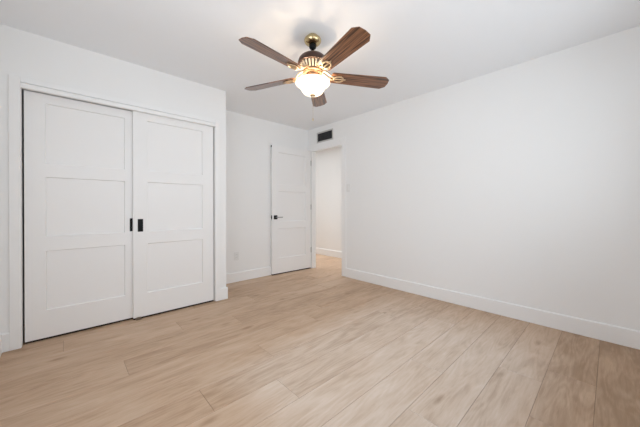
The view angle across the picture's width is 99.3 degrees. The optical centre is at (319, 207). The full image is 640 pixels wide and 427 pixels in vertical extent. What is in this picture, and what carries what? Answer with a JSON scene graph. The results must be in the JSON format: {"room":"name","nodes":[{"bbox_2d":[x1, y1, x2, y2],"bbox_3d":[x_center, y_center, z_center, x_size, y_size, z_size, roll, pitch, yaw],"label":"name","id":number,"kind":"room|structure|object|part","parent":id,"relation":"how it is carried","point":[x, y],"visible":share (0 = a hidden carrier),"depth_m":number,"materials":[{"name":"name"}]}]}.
{"room":"empty bedroom","nodes":[
{"label":"empty bedroom","id":0,"kind":"room"},
{"bbox_2d":[0,24,225,344],"bbox_3d":[-1.947,-0.147,2.824,1.739,2.440,0.599,0,0,-43],"label":"wall","id":1,"kind":"structure","parent":0,"point":[24,54],"depth_m":2.33,"materials":[{"name":"white paint"}]},
{"bbox_2d":[24,90,132,343],"bbox_3d":[-2.054,0.074,2.404,0.762,1.996,0.037,0,0,-43],"label":"door","id":2,"kind":"structure","parent":1,"relation":"in","point":[78,191],"depth_m":2.35,"materials":[{"name":"white paint"}]},
{"bbox_3d":[-1.804,0.163,2.614,0.042,0.124,0.003,0,0,-43],"label":"flush pull","id":3,"kind":"part","parent":2,"relation":"part of","materials":[{"name":"black metal"}]},
{"bbox_2d":[8,74,219,350],"bbox_3d":[-1.747,0.035,2.588,1.609,2.074,0.018,0,0,-43],"label":"door frame","id":4,"kind":"structure","parent":1,"relation":"attached to","point":[14,89],"depth_m":2.07,"materials":[{"name":"white paint"}]},
{"bbox_2d":[20,83,215,126],"bbox_3d":[-1.741,-0.936,2.585,1.493,0.034,0.038,0,0,-43],"label":"fascia","id":5,"kind":"object","parent":1,"relation":"attached to","point":[22,85],"visible":1,"depth_m":2.42,"materials":[{"name":"white paint"}]},
{"bbox_2d":[132,111,213,319],"bbox_3d":[-1.510,0.072,2.860,0.764,1.996,0.037,0,0,-43],"label":"door","id":6,"kind":"structure","parent":1,"relation":"in","point":[172,159],"depth_m":2.82,"materials":[{"name":"white paint"}]},
{"bbox_3d":[-1.735,0.170,2.626,0.044,0.122,0.003,0,0,-43],"label":"flush pull","id":7,"kind":"part","parent":6,"relation":"part of","materials":[{"name":"black metal"}]},
{"bbox_2d":[220,287,227,299],"bbox_3d":[-1.329,1.001,3.392,0.095,0.136,0.613,0,0,-43],"label":"baseboard","id":8,"kind":"structure","parent":1,"relation":"attached to","point":[223,291],"depth_m":3.17,"materials":[{"name":"white paint"}]},
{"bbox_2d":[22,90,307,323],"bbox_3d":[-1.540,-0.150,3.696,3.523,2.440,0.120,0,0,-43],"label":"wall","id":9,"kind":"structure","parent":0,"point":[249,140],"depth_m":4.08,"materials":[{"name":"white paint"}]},
{"bbox_2d":[234,252,238,259],"bbox_3d":[-1.205,0.697,3.921,0.074,0.118,0.009,0,0,-43],"label":"wall outlet","id":10,"kind":"object","parent":9,"relation":"attached to","point":[236,254],"visible":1,"depth_m":3.92,"materials":[{"name":"white plastic"}]},
{"bbox_2d":[226,266,270,283],"bbox_3d":[-0.853,0.999,4.248,1.770,0.136,0.014,0,0,-43],"label":"baseboard","id":11,"kind":"structure","parent":9,"relation":"attached to","point":[266,271],"depth_m":4.03,"materials":[{"name":"white paint"}]},
{"bbox_2d":[271,145,310,274],"bbox_3d":[-0.456,0.034,4.524,0.791,2.058,0.101,0,0,-40],"label":"door","id":12,"kind":"structure","parent":9,"relation":"in","point":[290,167],"depth_m":4.50,"materials":[{"name":"white paint"}]},
{"bbox_2d":[0,254,639,426],"bbox_3d":[-0.647,1.099,3.532,4.798,0.060,7.295,0,0,-43],"label":"floor","id":13,"kind":"structure","parent":0,"point":[319,346],"depth_m":1.80,"materials":[{"name":"brown wood"}]},
{"bbox_2d":[0,0,639,130],"bbox_3d":[-0.602,-1.421,3.474,4.838,0.100,7.140,0,0,-43],"label":"ceiling","id":14,"kind":"structure","parent":0,"point":[421,46],"depth_m":2.17,"materials":[{"name":"white paint"}]},
{"bbox_2d":[239,27,388,119],"bbox_3d":[-0.073,-1.038,2.128,1.215,0.662,1.236,0,0,-43],"label":"ceiling fan","id":15,"kind":"object","parent":14,"relation":"hanging from","point":[312,63],"visible":1,"depth_m":2.08,"materials":[{"name":"brown wood"}]},
{"bbox_3d":[-0.423,-1.051,2.320,0.495,0.006,0.146,0,13,23],"label":"blade","id":16,"kind":"part","parent":15,"relation":"part of","materials":[{"name":"brown wood"}]},
{"bbox_3d":[-0.321,-1.050,1.864,0.146,0.006,0.495,17,11,40],"label":"blade","id":17,"kind":"part","parent":15,"relation":"part of","materials":[{"name":"brown wood"}]},
{"bbox_2d":[300,58,322,69],"bbox_3d":[-0.058,-1.113,2.162,0.212,0.054,0.210,0,0,-43],"label":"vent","id":18,"kind":"object","parent":15,"relation":"attached to","point":[310,63],"depth_m":2.09,"materials":[{"name":"gold metal"}]},
{"bbox_3d":[-0.058,-0.949,2.163,0.274,0.107,0.274,0,0,-43],"label":"lamp shade","id":19,"kind":"part","parent":15,"relation":"part of","materials":[{"name":"white glass"}]},
{"bbox_3d":[-0.020,-1.052,2.558,0.146,0.006,0.495,-13,-1,5],"label":"blade","id":20,"kind":"part","parent":15,"relation":"part of","materials":[{"name":"brown wood"}]},
{"bbox_3d":[0.144,-1.050,1.820,0.146,0.006,0.495,15,-7,-30],"label":"blade","id":21,"kind":"part","parent":15,"relation":"part of","materials":[{"name":"brown wood"}]},
{"bbox_3d":[0.330,-1.052,2.249,0.495,0.006,0.146,0,-13,-13],"label":"blade","id":22,"kind":"part","parent":15,"relation":"part of","materials":[{"name":"brown wood"}]},
{"bbox_2d":[316,147,341,251],"bbox_3d":[0.406,-0.158,5.855,0.120,2.440,4.800,0,0,-43],"label":"wall","id":23,"kind":"structure","parent":0,"point":[328,162],"depth_m":5.98,"materials":[{"name":"white paint"}]},
{"bbox_2d":[316,248,341,257],"bbox_3d":[0.359,0.993,5.812,0.014,0.136,4.800,0,0,-43],"label":"baseboard","id":24,"kind":"structure","parent":23,"relation":"attached to","point":[338,254],"depth_m":5.96,"materials":[{"name":"white paint"}]},
{"bbox_2d":[308,26,639,330],"bbox_3d":[1.207,-0.154,3.394,0.080,2.440,4.312,0,0,-43],"label":"wall","id":25,"kind":"structure","parent":0,"point":[519,184],"depth_m":2.60,"materials":[{"name":"white paint"}]},
{"bbox_2d":[317,128,332,142],"bbox_3d":[0.080,-1.196,4.530,0.010,0.178,0.388,0,0,-43],"label":"air vent","id":26,"kind":"object","parent":25,"relation":"in","point":[326,135],"visible":1,"depth_m":4.51,"materials":[{"name":"black metal"}]},
{"bbox_2d":[308,137,345,276],"bbox_3d":[0.123,-0.018,4.551,0.093,2.164,0.901,0,0,-43],"label":"door frame","id":27,"kind":"structure","parent":25,"relation":"attached to","point":[340,142],"depth_m":4.52,"materials":[{"name":"white paint"}]},
{"bbox_2d":[346,184,349,191],"bbox_3d":[0.432,-0.304,4.157,0.010,0.118,0.074,0,0,-43],"label":"light switch","id":28,"kind":"object","parent":25,"relation":"attached to","point":[347,185],"visible":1,"depth_m":4.16,"materials":[{"name":"white plastic"}]},
{"bbox_2d":[346,268,639,349],"bbox_3d":[1.518,0.998,2.997,0.014,0.136,3.276,0,0,-43],"label":"baseboard","id":29,"kind":"structure","parent":25,"relation":"attached to","point":[627,337],"depth_m":2.59,"materials":[{"name":"white paint"}]},
{"bbox_3d":[-1.399,-0.144,0.877,0.120,2.440,4.192,0,0,-43],"label":"wall","id":30,"kind":"structure","parent":0,"visible":0},
{"bbox_2d":[0,332,8,355],"bbox_3d":[-1.136,1.007,0.724,0.049,0.136,3.579,0,0,-43],"label":"baseboard","id":31,"kind":"structure","parent":30,"relation":"attached to","point":[4,338],"depth_m":2.02,"materials":[{"name":"white paint"}]}
]}

